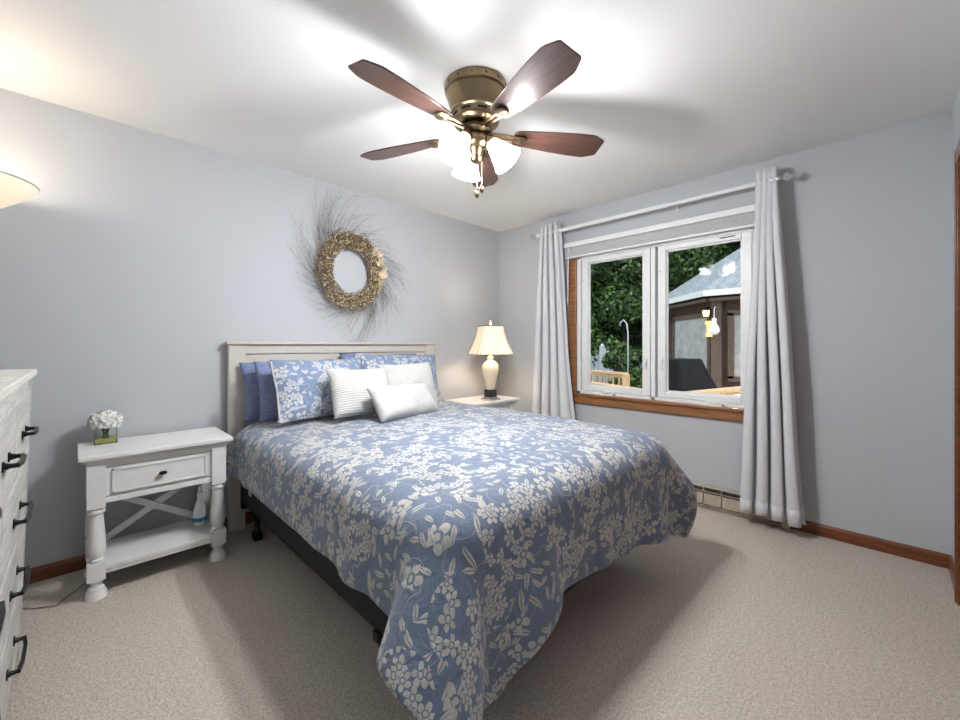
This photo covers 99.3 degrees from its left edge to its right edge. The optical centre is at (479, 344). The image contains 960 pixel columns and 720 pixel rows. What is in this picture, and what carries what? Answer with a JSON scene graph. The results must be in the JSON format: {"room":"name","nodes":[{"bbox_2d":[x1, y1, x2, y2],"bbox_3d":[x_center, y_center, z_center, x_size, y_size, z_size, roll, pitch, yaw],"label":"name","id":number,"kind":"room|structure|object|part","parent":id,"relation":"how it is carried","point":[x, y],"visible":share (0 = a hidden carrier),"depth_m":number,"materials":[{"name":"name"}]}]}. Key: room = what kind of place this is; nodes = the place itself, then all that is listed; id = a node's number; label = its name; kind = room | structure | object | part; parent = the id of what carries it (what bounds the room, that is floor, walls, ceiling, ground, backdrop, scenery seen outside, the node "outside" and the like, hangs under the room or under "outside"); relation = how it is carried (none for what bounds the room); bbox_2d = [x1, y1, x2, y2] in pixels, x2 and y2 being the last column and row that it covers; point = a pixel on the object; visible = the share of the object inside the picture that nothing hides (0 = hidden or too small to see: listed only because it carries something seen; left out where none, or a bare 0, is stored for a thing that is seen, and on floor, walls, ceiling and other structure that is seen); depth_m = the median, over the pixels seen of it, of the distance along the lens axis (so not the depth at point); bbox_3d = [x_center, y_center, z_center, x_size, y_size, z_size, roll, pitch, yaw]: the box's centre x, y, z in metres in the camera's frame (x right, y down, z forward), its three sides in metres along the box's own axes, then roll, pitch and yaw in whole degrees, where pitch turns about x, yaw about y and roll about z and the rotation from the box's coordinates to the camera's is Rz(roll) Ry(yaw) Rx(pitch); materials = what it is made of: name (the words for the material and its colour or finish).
{"room":"bedroom","nodes":[
{"label":"bedroom","id":0,"kind":"room"},
{"bbox_2d":[0,88,498,567],"bbox_3d":[-1.185,-0.026,3.180,4.140,2.440,0.100,0,0,-45],"label":"wall","id":1,"kind":"structure","parent":0,"point":[138,253],"depth_m":2.42,"materials":[{"name":"paint"}]},
{"bbox_2d":[23,511,253,584],"bbox_3d":[-1.163,1.157,3.122,3.890,0.074,0.013,0,0,-45],"label":"baseboard","id":2,"kind":"structure","parent":1,"relation":"attached to","point":[58,568],"depth_m":2.11,"materials":[{"name":"brown wood"}]},
{"bbox_2d":[283,181,408,341],"bbox_3d":[-1.000,-0.598,3.218,1.077,1.262,0.094,0,0,-45],"label":"wreath","id":3,"kind":"object","parent":1,"relation":"attached to","point":[324,279],"visible":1,"depth_m":3.18,"materials":[{"name":"brown plant"}]},
{"bbox_2d":[0,0,959,231],"bbox_3d":[0.000,-1.296,1.984,4.140,0.100,3.468,0,0,-45],"label":"ceiling","id":4,"kind":"structure","parent":0,"point":[675,92],"depth_m":1.90,"materials":[{"name":"paint"}]},
{"bbox_2d":[348,40,603,197],"bbox_3d":[-0.040,-0.977,1.934,1.236,0.538,1.271,0,0,-45],"label":"ceiling fan","id":5,"kind":"object","parent":4,"relation":"hanging from","point":[478,97],"visible":1,"depth_m":1.86,"materials":[{"name":"brown wood"}]},
{"bbox_3d":[-0.408,-1.020,2.136,0.465,0.007,0.162,0,12,23],"label":"blade","id":6,"kind":"part","parent":5,"relation":"part of","materials":[{"name":"brown wood"}]},
{"bbox_3d":[-0.299,-1.020,1.651,0.162,0.007,0.465,16,10,40],"label":"blade","id":7,"kind":"part","parent":5,"relation":"part of","materials":[{"name":"brown wood"}]},
{"bbox_3d":[-0.171,-1.013,2.033,0.188,0.032,0.066,0,0,23],"label":"blade arm","id":8,"kind":"part","parent":5,"relation":"part of","materials":[{"name":"gold metal"}]},
{"bbox_3d":[-0.128,-1.013,1.846,0.066,0.032,0.188,0,0,41],"label":"blade arm","id":9,"kind":"part","parent":5,"relation":"part of","materials":[{"name":"gold metal"}]},
{"bbox_3d":[-0.119,-0.908,1.863,0.141,0.163,0.154,0,0,7],"label":"lamp shade","id":10,"kind":"part","parent":5,"relation":"part of","materials":[{"name":"white glass"}]},
{"bbox_3d":[-0.091,-0.930,1.883,0.085,0.092,0.063,0,0,-45],"label":"light bulb","id":11,"kind":"part","parent":5,"relation":"part of","materials":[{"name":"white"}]},
{"bbox_3d":[-0.061,-0.908,2.103,0.145,0.163,0.157,0,0,-45],"label":"lamp shade","id":12,"kind":"part","parent":5,"relation":"part of","materials":[{"name":"white glass"}]},
{"bbox_2d":[461,104,486,108],"bbox_3d":[-0.027,-1.090,1.872,0.082,0.008,0.091,0,0,-45],"label":"vent","id":13,"kind":"object","parent":5,"relation":"attached to","point":[463,106],"depth_m":1.86,"materials":[{"name":"metal"}]},
{"bbox_3d":[-0.005,-1.013,2.132,0.066,0.032,0.188,0,0,5],"label":"blade arm","id":14,"kind":"part","parent":5,"relation":"part of","materials":[{"name":"gold metal"}]},
{"bbox_3d":[0.019,-1.020,2.389,0.162,0.007,0.465,-12,-1,5],"label":"blade","id":15,"kind":"part","parent":5,"relation":"part of","materials":[{"name":"brown wood"}]},
{"bbox_3d":[0.063,-1.013,1.828,0.066,0.032,0.188,0,0,-31],"label":"blade arm","id":16,"kind":"part","parent":5,"relation":"part of","materials":[{"name":"gold metal"}]},
{"bbox_3d":[0.123,-0.908,1.949,0.142,0.163,0.154,0,0,-45],"label":"lamp shade","id":17,"kind":"part","parent":5,"relation":"part of","materials":[{"name":"white glass"}]},
{"bbox_3d":[0.140,-1.013,2.005,0.188,0.032,0.066,0,0,-13],"label":"blade arm","id":18,"kind":"part","parent":5,"relation":"part of","materials":[{"name":"gold metal"}]},
{"bbox_3d":[0.196,-1.020,1.605,0.162,0.007,0.465,14,-7,-30],"label":"blade","id":19,"kind":"part","parent":5,"relation":"part of","materials":[{"name":"brown wood"}]},
{"bbox_3d":[0.392,-1.020,2.062,0.465,0.007,0.162,0,-12,-13],"label":"blade","id":20,"kind":"part","parent":5,"relation":"part of","materials":[{"name":"brown wood"}]},
{"bbox_2d":[5,505,959,719],"bbox_3d":[0.000,1.244,1.984,4.140,0.100,3.468,0,0,-45],"label":"floor","id":21,"kind":"structure","parent":0,"point":[736,617],"depth_m":1.67,"materials":[{"name":"carpet"}]},
{"bbox_2d":[0,369,38,719],"bbox_3d":[-1.327,0.643,0.890,0.449,1.101,1.597,0,0,-45],"label":"dresser","id":22,"kind":"object","parent":21,"relation":"on","point":[15,384],"visible":1,"depth_m":1.22,"materials":[{"name":"white wood"}]},
{"bbox_3d":[-0.955,0.525,0.730,0.069,0.195,0.737,0,0,-45],"label":"drawer","id":23,"kind":"part","parent":22,"relation":"part of","materials":[{"name":"white wood"}]},
{"bbox_3d":[-0.920,0.533,0.764,0.035,0.024,0.215,0,0,-45],"label":"bar pull","id":24,"kind":"part","parent":22,"relation":"part of","materials":[{"name":"black metal"}]},
{"bbox_3d":[-1.216,0.291,1.003,0.070,0.238,0.485,0,0,-45],"label":"drawer","id":25,"kind":"part","parent":22,"relation":"part of","materials":[{"name":"white wood"}]},
{"bbox_3d":[-1.496,0.972,1.257,0.070,0.227,0.737,0,0,-45],"label":"drawer","id":26,"kind":"part","parent":22,"relation":"part of","materials":[{"name":"white wood"}]},
{"bbox_3d":[-1.491,0.741,1.262,0.069,0.199,0.737,0,0,-45],"label":"drawer","id":27,"kind":"part","parent":22,"relation":"part of","materials":[{"name":"white wood"}]},
{"bbox_3d":[-1.486,0.525,1.266,0.069,0.195,0.737,0,0,-45],"label":"drawer","id":28,"kind":"part","parent":22,"relation":"part of","materials":[{"name":"white wood"}]},
{"bbox_3d":[-1.181,0.294,1.037,0.035,0.024,0.143,0,0,-45],"label":"bar pull","id":29,"kind":"part","parent":22,"relation":"part of","materials":[{"name":"black metal"}]},
{"bbox_3d":[-1.461,0.980,1.291,0.035,0.024,0.215,0,0,-45],"label":"bar pull","id":30,"kind":"part","parent":22,"relation":"part of","materials":[{"name":"black metal"}]},
{"bbox_3d":[-1.456,0.749,1.296,0.035,0.024,0.215,0,0,-45],"label":"bar pull","id":31,"kind":"part","parent":22,"relation":"part of","materials":[{"name":"black metal"}]},
{"bbox_3d":[-1.570,0.291,1.361,0.070,0.238,0.485,0,0,-45],"label":"drawer","id":32,"kind":"part","parent":22,"relation":"part of","materials":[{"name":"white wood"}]},
{"bbox_3d":[-1.452,0.533,1.300,0.035,0.024,0.215,0,0,-45],"label":"bar pull","id":33,"kind":"part","parent":22,"relation":"part of","materials":[{"name":"black metal"}]},
{"bbox_3d":[-1.535,0.294,1.395,0.035,0.024,0.143,0,0,-45],"label":"bar pull","id":34,"kind":"part","parent":22,"relation":"part of","materials":[{"name":"black metal"}]},
{"bbox_2d":[0,171,39,208],"bbox_3d":[-2.178,0.241,1.703,0.465,1.905,0.465,0,0,-45],"label":"lamp","id":35,"kind":"object","parent":21,"relation":"on","point":[14,189],"visible":0.93,"depth_m":1.75,"materials":[{"name":"glass"}]},
{"bbox_2d":[22,582,85,608],"bbox_3d":[-1.980,1.188,2.032,0.221,0.006,0.493,0,0,22],"label":"power cord","id":36,"kind":"object","parent":21,"relation":"on","point":[85,582],"visible":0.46,"depth_m":1.86,"materials":[{"name":"brown plastic"}]},
{"bbox_2d":[78,427,232,601],"bbox_3d":[-1.744,0.854,2.210,0.620,0.680,0.410,0,0,-45],"label":"nightstand","id":37,"kind":"object","parent":21,"relation":"on","point":[127,469],"visible":0.94,"depth_m":2.12,"materials":[{"name":"white paint"}]},
{"bbox_3d":[-2.021,0.879,2.137,0.084,0.630,0.084,0,0,-45],"label":"leg","id":38,"kind":"part","parent":37,"relation":"part of","materials":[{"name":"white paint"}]},
{"bbox_3d":[-1.820,0.879,1.934,0.084,0.630,0.084,0,0,-45],"label":"leg","id":39,"kind":"part","parent":37,"relation":"part of","materials":[{"name":"white paint"}]},
{"bbox_2d":[86,410,123,444],"bbox_3d":[-1.971,0.428,2.148,0.150,0.170,0.152,0,0,-45],"label":"flower vase","id":40,"kind":"object","parent":37,"relation":"on","point":[103,420],"visible":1,"depth_m":2.12,"materials":[{"name":"clear glass"}]},
{"bbox_3d":[-1.971,0.463,2.148,0.054,0.082,0.054,0,0,-45],"label":"stem","id":41,"kind":"part","parent":40,"relation":"part of","materials":[{"name":"green plant"}]},
{"bbox_2d":[86,518,211,572],"bbox_3d":[-1.744,1.067,2.210,0.556,0.038,0.346,0,0,-45],"label":"shelf","id":42,"kind":"object","parent":37,"relation":"attached to","point":[143,546],"depth_m":2.15,"materials":[{"name":"white paint"}]},
{"bbox_3d":[-1.746,0.550,2.212,0.592,0.028,0.388,0,0,-45],"label":"moulding","id":43,"kind":"part","parent":37,"relation":"part of","materials":[{"name":"white paint"}]},
{"bbox_3d":[-1.728,0.654,2.194,0.432,0.135,0.272,0,0,-45],"label":"drawer","id":44,"kind":"part","parent":37,"relation":"part of","materials":[{"name":"white paint"}]},
{"bbox_3d":[-1.630,0.654,2.095,0.386,0.116,0.008,0,0,-45],"label":"drawer panel","id":45,"kind":"part","parent":37,"relation":"part of","materials":[{"name":"white paint"}]},
{"bbox_2d":[193,487,206,525],"bbox_3d":[-1.641,0.939,2.390,0.070,0.217,0.070,0,0,-45],"label":"bottle","id":46,"kind":"object","parent":37,"relation":"on","point":[199,513],"visible":1,"depth_m":2.37,"materials":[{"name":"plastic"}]},
{"bbox_3d":[-1.669,0.879,2.486,0.084,0.630,0.084,0,0,-45],"label":"leg","id":47,"kind":"part","parent":37,"relation":"part of","materials":[{"name":"white paint"}]},
{"bbox_3d":[-1.468,0.879,2.283,0.084,0.630,0.084,0,0,-45],"label":"leg","id":48,"kind":"part","parent":37,"relation":"part of","materials":[{"name":"white paint"}]},
{"bbox_2d":[224,342,435,677],"bbox_3d":[-0.321,0.586,2.480,1.682,1.216,2.070,0,0,-45],"label":"bed","id":49,"kind":"object","parent":21,"relation":"on","point":[236,351],"visible":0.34,"depth_m":2.66,"materials":[{"name":"beige paint"}]},
{"bbox_3d":[-1.368,1.087,2.506,0.060,0.115,0.044,0,0,-45],"label":"leg","id":50,"kind":"part","parent":49,"relation":"part of","materials":[{"name":"brown metal"}]},
{"bbox_3d":[-0.812,1.009,1.951,0.050,0.040,2.010,0,0,-45],"label":"rail","id":51,"kind":"part","parent":49,"relation":"part of","materials":[{"name":"brown metal"}]},
{"bbox_3d":[-1.025,-0.013,3.191,1.682,0.019,0.069,0,0,-45],"label":"cap moulding","id":52,"kind":"part","parent":49,"relation":"part of","materials":[{"name":"beige paint"}]},
{"bbox_3d":[-1.026,0.597,3.193,1.653,1.195,0.045,0,0,-45],"label":"headboard","id":53,"kind":"part","parent":49,"relation":"part of","materials":[{"name":"beige paint"}]},
{"bbox_3d":[-0.355,1.087,1.482,0.060,0.115,0.044,0,0,-45],"label":"leg","id":54,"kind":"part","parent":49,"relation":"part of","materials":[{"name":"black wood"}]},
{"bbox_2d":[243,487,593,634],"bbox_3d":[-0.293,0.898,2.445,1.517,0.249,2.020,0,0,-45],"label":"box spring","id":55,"kind":"object","parent":49,"relation":"on","point":[321,564],"visible":0.17,"depth_m":1.79,"materials":[{"name":"fabric"}]},
{"bbox_3d":[-0.290,0.680,2.447,1.510,0.252,2.020,0,0,-45],"label":"mattress","id":56,"kind":"object","parent":55,"relation":"on","visible":0},
{"bbox_2d":[226,401,696,719],"bbox_3d":[-0.237,0.756,2.321,1.994,0.616,2.252,0,0,-45],"label":"comforter","id":57,"kind":"object","parent":56,"relation":"on","point":[469,527],"visible":0.89,"depth_m":1.47,"materials":[{"name":"blue fabric"}]},
{"bbox_2d":[253,362,277,422],"bbox_3d":[-1.152,0.286,2.745,0.178,0.368,0.666,0,0,39],"label":"bed pillow","id":58,"kind":"object","parent":57,"relation":"on","point":[268,400],"visible":0.23,"depth_m":2.52,"materials":[{"name":"blue fabric"}]},
{"bbox_2d":[239,359,328,421],"bbox_3d":[-1.287,0.293,2.796,0.141,0.381,0.624,0,0,44],"label":"bed pillow","id":59,"kind":"object","parent":57,"relation":"on","point":[250,380],"visible":0.2,"depth_m":2.60,"materials":[{"name":"blue fabric"}]},
{"bbox_2d":[267,357,361,423],"bbox_3d":[-1.012,0.273,2.643,0.215,0.372,0.640,0,0,41],"label":"floral sham","id":60,"kind":"object","parent":57,"relation":"on","point":[303,390],"visible":0.64,"depth_m":2.50,"materials":[{"name":"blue fabric"}]},
{"bbox_2d":[325,368,388,418],"bbox_3d":[-0.757,0.299,2.609,0.428,0.308,0.199,0,0,-43],"label":"throw pillow","id":61,"kind":"object","parent":57,"relation":"on","point":[350,395],"visible":0.8,"depth_m":2.51,"materials":[{"name":"white fabric"}]},
{"bbox_2d":[340,353,415,358],"bbox_3d":[-0.789,0.267,3.297,0.707,0.416,0.147,0,0,-45],"label":"bed pillow","id":62,"kind":"object","parent":57,"relation":"on","point":[342,355],"visible":0.03,"depth_m":3.12,"materials":[{"name":"blue fabric"}]},
{"bbox_2d":[353,353,441,401],"bbox_3d":[-0.632,0.275,3.234,0.756,0.432,0.221,0,0,-42],"label":"floral sham","id":63,"kind":"object","parent":57,"relation":"on","point":[369,361],"visible":0.37,"depth_m":3.22,"materials":[{"name":"blue fabric"}]},
{"bbox_2d":[366,383,438,422],"bbox_3d":[-0.485,0.364,2.644,0.196,0.217,0.524,0,0,35],"label":"lumbar pillow","id":64,"kind":"object","parent":57,"relation":"on","point":[395,402],"visible":0.94,"depth_m":2.54,"materials":[{"name":"white fabric"}]},
{"bbox_2d":[377,362,438,403],"bbox_3d":[-0.519,0.297,3.015,0.211,0.332,0.460,0,0,43],"label":"throw pillow","id":65,"kind":"object","parent":57,"relation":"on","point":[416,373],"visible":0.51,"depth_m":2.98,"materials":[{"name":"white fabric"}]},
{"bbox_2d":[444,395,519,410],"bbox_3d":[0.028,0.854,3.895,0.620,0.680,0.410,0,0,-45],"label":"nightstand","id":66,"kind":"object","parent":21,"relation":"on","point":[505,402],"visible":0.05,"depth_m":3.84,"materials":[{"name":"white paint"}]},
{"bbox_2d":[468,321,513,400],"bbox_3d":[0.098,0.142,3.817,0.360,0.742,0.359,0,0,-17],"label":"table lamp","id":67,"kind":"object","parent":66,"relation":"on","point":[490,340],"visible":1,"depth_m":3.73,"materials":[{"name":"beige ceramic"}]},
{"bbox_3d":[0.098,-0.042,3.817,0.352,0.264,0.352,0,0,-17],"label":"lamp shade","id":68,"kind":"part","parent":67,"relation":"part of","materials":[{"name":"beige fabric"}]},
{"bbox_3d":[0.026,0.550,3.897,0.592,0.028,0.388,0,0,-45],"label":"moulding","id":69,"kind":"part","parent":66,"relation":"part of","materials":[{"name":"white paint"}]},
{"bbox_3d":[0.305,0.879,3.968,0.084,0.630,0.084,0,0,-45],"label":"leg","id":70,"kind":"part","parent":66,"relation":"part of","materials":[{"name":"white paint"}]},
{"bbox_2d":[499,111,951,554],"bbox_3d":[1.453,-0.026,3.352,0.150,2.440,3.368,0,0,-45],"label":"wall","id":71,"kind":"structure","parent":0,"point":[867,218],"depth_m":2.46,"materials":[{"name":"paint"}]},
{"bbox_2d":[568,227,753,421],"bbox_3d":[1.425,-0.204,3.316,0.140,1.483,1.620,0,0,-45],"label":"window","id":72,"kind":"structure","parent":71,"relation":"in","point":[655,395],"depth_m":3.30,"materials":[{"name":"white wood"}]},
{"bbox_3d":[1.397,-0.208,3.288,0.018,1.475,1.590,0,0,-45],"label":"casing","id":73,"kind":"part","parent":72,"relation":"part of","materials":[{"name":"brown wood"}]},
{"bbox_3d":[1.118,0.426,3.563,0.052,0.034,0.130,0,0,-45],"label":"crank handle","id":74,"kind":"part","parent":72,"relation":"part of","materials":[{"name":"white plastic"}]},
{"bbox_3d":[1.185,-0.190,3.574,0.058,1.213,0.634,0,0,-45],"label":"sash","id":75,"kind":"part","parent":72,"relation":"part of","materials":[{"name":"white plastic"}]},
{"bbox_3d":[1.397,0.490,3.288,0.060,0.094,1.620,0,0,-45],"label":"sill","id":76,"kind":"part","parent":72,"relation":"part of","materials":[{"name":"brown wood"}]},
{"bbox_2d":[564,204,754,302],"bbox_3d":[1.347,-0.668,3.284,0.058,0.565,1.565,0,0,-45],"label":"window blind","id":77,"kind":"object","parent":72,"relation":"attached to","point":[739,218],"visible":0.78,"depth_m":3.17,"materials":[{"name":"white plastic"}]},
{"bbox_3d":[1.353,-0.815,3.290,0.036,0.018,1.545,0,0,-45],"label":"rail","id":78,"kind":"part","parent":77,"relation":"part of","materials":[{"name":"white plastic"}]},
{"bbox_3d":[1.678,-0.190,3.076,0.058,1.213,0.644,0,0,-45],"label":"sash","id":79,"kind":"part","parent":72,"relation":"part of","materials":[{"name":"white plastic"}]},
{"bbox_3d":[1.706,0.426,2.970,0.052,0.034,0.130,0,0,-45],"label":"crank handle","id":80,"kind":"part","parent":72,"relation":"part of","materials":[{"name":"white plastic"}]},
{"bbox_2d":[530,172,792,239],"bbox_3d":[1.266,-1.061,3.324,0.156,0.054,2.069,0,0,-45],"label":"curtain rod","id":81,"kind":"object","parent":71,"relation":"attached to","point":[787,176],"visible":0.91,"depth_m":3.11,"materials":[{"name":"white plastic"}]},
{"bbox_2d":[532,222,574,419],"bbox_3d":[0.678,-0.065,3.836,0.125,2.153,0.526,0,0,-45],"label":"window curtain","id":82,"kind":"object","parent":81,"relation":"hanging from","point":[552,388],"visible":0.84,"depth_m":3.81,"materials":[{"name":"fabric"}]},
{"bbox_2d":[739,166,805,527],"bbox_3d":[1.873,-0.008,2.634,0.120,2.266,0.355,0,0,-45],"label":"window curtain","id":83,"kind":"object","parent":81,"relation":"hanging from","point":[771,483],"visible":1,"depth_m":2.61,"materials":[{"name":"fabric"}]},
{"bbox_2d":[691,481,790,530],"bbox_3d":[1.258,1.113,3.398,0.062,0.163,2.129,0,0,-45],"label":"baseboard heater","id":84,"kind":"object","parent":71,"relation":"attached to","point":[711,497],"visible":0.27,"depth_m":2.90,"materials":[{"name":"beige metal"}]},
{"bbox_2d":[790,520,950,568],"bbox_3d":[2.266,1.157,2.415,0.013,0.074,0.693,0,0,-45],"label":"baseboard","id":85,"kind":"structure","parent":71,"relation":"attached to","point":[939,559],"depth_m":2.36,"materials":[{"name":"brown wood"}]},
{"bbox_2d":[952,82,959,560],"bbox_3d":[1.132,-0.026,0.734,3.990,2.440,0.100,0,0,-45],"label":"wall","id":86,"kind":"structure","parent":0,"point":[956,107],"depth_m":2.12,"materials":[{"name":"paint"}]},
{"bbox_2d":[948,555,953,588],"bbox_3d":[2.376,1.157,2.045,0.378,0.074,0.013,0,0,-45],"label":"baseboard","id":87,"kind":"structure","parent":86,"relation":"attached to","point":[950,560],"depth_m":2.10,"materials":[{"name":"brown wood"}]},
{"bbox_2d":[954,138,959,605],"bbox_3d":[1.625,0.146,1.266,1.784,2.096,0.082,0,0,-45],"label":"door","id":88,"kind":"structure","parent":86,"relation":"in","point":[957,151],"depth_m":1.87,"materials":[{"name":"brown wood"}]},
{"label":"outside","id":89,"kind":"structure","parent":0,"visible":0},
{"bbox_3d":[13.443,1.694,23.227,44.840,0.100,52.000,0,0,-45],"label":"ground","id":90,"kind":"structure","parent":89,"visible":0},
{"bbox_2d":[591,263,599,336],"bbox_3d":[1.466,-1.553,12.621,4.098,6.408,3.854,0,0,-7],"label":"tree","id":91,"kind":"object","parent":90,"relation":"on","point":[593,266],"visible":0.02,"depth_m":11.82,"materials":[{"name":"green plant"}]},
{"bbox_2d":[591,370,629,386],"bbox_3d":[2.261,0.954,7.950,0.140,0.920,1.691,0,0,-25],"label":"deck railing","id":92,"kind":"object","parent":90,"relation":"on","point":[625,376],"visible":0.23,"depth_m":7.52,"materials":[{"name":"brown wood"}]},
{"bbox_3d":[2.261,0.939,7.950,0.040,0.810,1.563,0,0,-25],"label":"cross rail","id":93,"kind":"part","parent":92,"relation":"part of","materials":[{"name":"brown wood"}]},
{"bbox_3d":[2.590,0.969,7.242,0.100,0.890,0.100,0,0,-45],"label":"post","id":94,"kind":"part","parent":92,"relation":"part of","materials":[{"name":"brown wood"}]},
{"bbox_2d":[591,344,641,382],"bbox_3d":[2.852,0.799,11.780,0.140,1.690,4.140,0,0,-45],"label":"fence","id":95,"kind":"object","parent":90,"relation":"on","point":[602,350],"visible":0.11,"depth_m":11.24,"materials":[{"name":"white wood"}]},
{"bbox_3d":[3.369,0.799,11.258,0.130,1.690,0.130,0,0,-23],"label":"post","id":96,"kind":"part","parent":95,"relation":"part of","materials":[{"name":"white wood"}]},
{"bbox_2d":[592,263,641,381],"bbox_3d":[4.849,-0.577,15.078,4.192,5.502,4.650,0,0,2],"label":"tree","id":97,"kind":"object","parent":90,"relation":"on","point":[635,331],"visible":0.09,"depth_m":14.12,"materials":[{"name":"green plant"}]},
{"bbox_2d":[599,350,638,384],"bbox_3d":[3.487,0.892,10.121,1.074,1.536,1.154,0,0,-45],"label":"bush","id":98,"kind":"object","parent":90,"relation":"on","point":[611,360],"visible":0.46,"depth_m":10.05,"materials":[{"name":"green plant"}]},
{"bbox_2d":[619,319,628,372],"bbox_3d":[3.074,0.547,8.714,0.028,2.194,0.208,0,0,-45],"label":"hook","id":99,"kind":"object","parent":90,"relation":"on","point":[623,319],"visible":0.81,"depth_m":8.64,"materials":[{"name":"white metal"}]},
{"bbox_2d":[613,345,641,387],"bbox_3d":[4.043,0.830,10.720,1.512,1.664,1.332,0,0,-45],"label":"bush","id":100,"kind":"object","parent":90,"relation":"on","point":[632,356],"visible":0.12,"depth_m":10.50,"materials":[{"name":"green plant"}]},
{"bbox_2d":[621,367,641,387],"bbox_3d":[3.167,1.072,8.146,0.961,1.327,1.006,0,0,14],"label":"bush","id":101,"kind":"object","parent":90,"relation":"on","point":[637,383],"visible":0.1,"depth_m":8.13,"materials":[{"name":"green plant"}]},
{"bbox_2d":[591,244,730,378],"bbox_3d":[4.729,-1.974,13.729,6.065,7.250,6.270,0,0,-45],"label":"tree","id":102,"kind":"object","parent":90,"relation":"on","point":[678,260],"visible":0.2,"depth_m":12.08,"materials":[{"name":"green plant"}]},
{"bbox_2d":[625,241,740,292],"bbox_3d":[9.884,-2.112,16.567,8.267,9.128,6.474,0,0,-25],"label":"tree","id":103,"kind":"object","parent":90,"relation":"on","point":[733,247],"visible":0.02,"depth_m":13.77,"materials":[{"name":"green plant"}]},
{"bbox_2d":[636,242,740,346],"bbox_3d":[9.301,-3.177,13.308,7.947,10.082,8.062,0,0,12],"label":"tree","id":104,"kind":"object","parent":90,"relation":"on","point":[736,245],"visible":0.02,"depth_m":12.94,"materials":[{"name":"green plant"}]},
{"bbox_2d":[669,248,740,387],"bbox_3d":[6.291,-0.506,7.981,4.970,4.300,4.970,0,0,-45],"label":"gazebo","id":105,"kind":"structure","parent":90,"relation":"on","point":[718,286],"depth_m":7.22,"materials":[{"name":"brown"}]},
{"bbox_3d":[4.136,0.429,8.886,0.160,2.430,0.160,0,0,-45],"label":"corner post","id":106,"kind":"part","parent":105,"relation":"part of","materials":[{"name":"brown wood"}]},
{"bbox_3d":[4.131,0.014,7.991,0.030,1.120,1.333,0,0,0],"label":"pane","id":107,"kind":"part","parent":105,"relation":"part of","materials":[{"name":"grey glass"}]},
{"bbox_2d":[702,306,711,317],"bbox_3d":[3.965,-0.575,7.104,0.202,0.198,0.139,0,0,-35],"label":"wall lantern","id":108,"kind":"object","parent":105,"relation":"attached to","point":[707,311],"visible":1,"depth_m":7.05,"materials":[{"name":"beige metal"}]},
{"bbox_3d":[3.940,-0.545,7.086,0.140,0.122,0.121,0,0,-35],"label":"lamp glass","id":109,"kind":"part","parent":108,"relation":"part of","materials":[{"name":"yellow"}]},
{"bbox_2d":[705,321,711,336],"bbox_3d":[3.996,-0.281,7.115,0.140,0.270,0.140,0,0,-45],"label":"light","id":110,"kind":"object","parent":105,"relation":"attached to","point":[708,323],"visible":0.78,"depth_m":7.08,"materials":[{"name":"yellow"}]},
{"bbox_2d":[709,307,719,334],"bbox_3d":[3.955,-0.409,6.856,0.303,0.486,0.164,0,0,-45],"label":"hanging bulb","id":111,"kind":"object","parent":105,"relation":"hanging from","point":[714,329],"visible":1,"depth_m":6.77,"materials":[{"name":"white glass"}]},
{"bbox_3d":[3.906,-0.281,6.808,0.164,0.230,0.164,0,0,-45],"label":"globe","id":112,"kind":"part","parent":111,"relation":"part of","materials":[{"name":"white glass"}]},
{"bbox_3d":[4.127,0.429,7.096,0.160,2.430,0.160,0,0,-45],"label":"corner post","id":113,"kind":"part","parent":105,"relation":"part of","materials":[{"name":"wood"}]},
{"bbox_3d":[4.757,0.014,6.461,0.030,1.120,1.333,0,0,-45],"label":"pane","id":114,"kind":"part","parent":105,"relation":"part of","materials":[{"name":"white glass"}]},
{"bbox_3d":[3.343,1.529,4.535,3.900,0.230,4.053,0,0,-45],"label":"deck","id":115,"kind":"object","parent":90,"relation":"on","visible":0},
{"bbox_2d":[591,381,635,387],"bbox_3d":[1.676,0.959,5.106,0.140,0.910,1.539,0,0,-21],"label":"deck railing","id":116,"kind":"object","parent":115,"relation":"on","point":[593,383],"visible":0.02,"depth_m":5.21,"materials":[{"name":"brown wood"}]},
{"bbox_2d":[669,358,716,390],"bbox_3d":[2.645,0.794,5.379,0.634,1.239,0.634,0,0,-18],"label":"covered grill","id":117,"kind":"object","parent":115,"relation":"on","point":[685,374],"visible":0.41,"depth_m":5.13,"materials":[{"name":"black fabric"}]},
{"bbox_2d":[684,386,740,394],"bbox_3d":[2.715,0.959,4.643,1.812,0.910,0.140,0,0,-31],"label":"deck railing","id":118,"kind":"object","parent":115,"relation":"on","point":[727,390],"visible":0.12,"depth_m":4.62,"materials":[{"name":"brown wood"}]},
{"bbox_3d":[2.715,0.944,4.643,1.690,0.800,0.040,0,0,-31],"label":"cross rail","id":119,"kind":"part","parent":118,"relation":"part of","materials":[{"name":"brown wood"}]}
]}

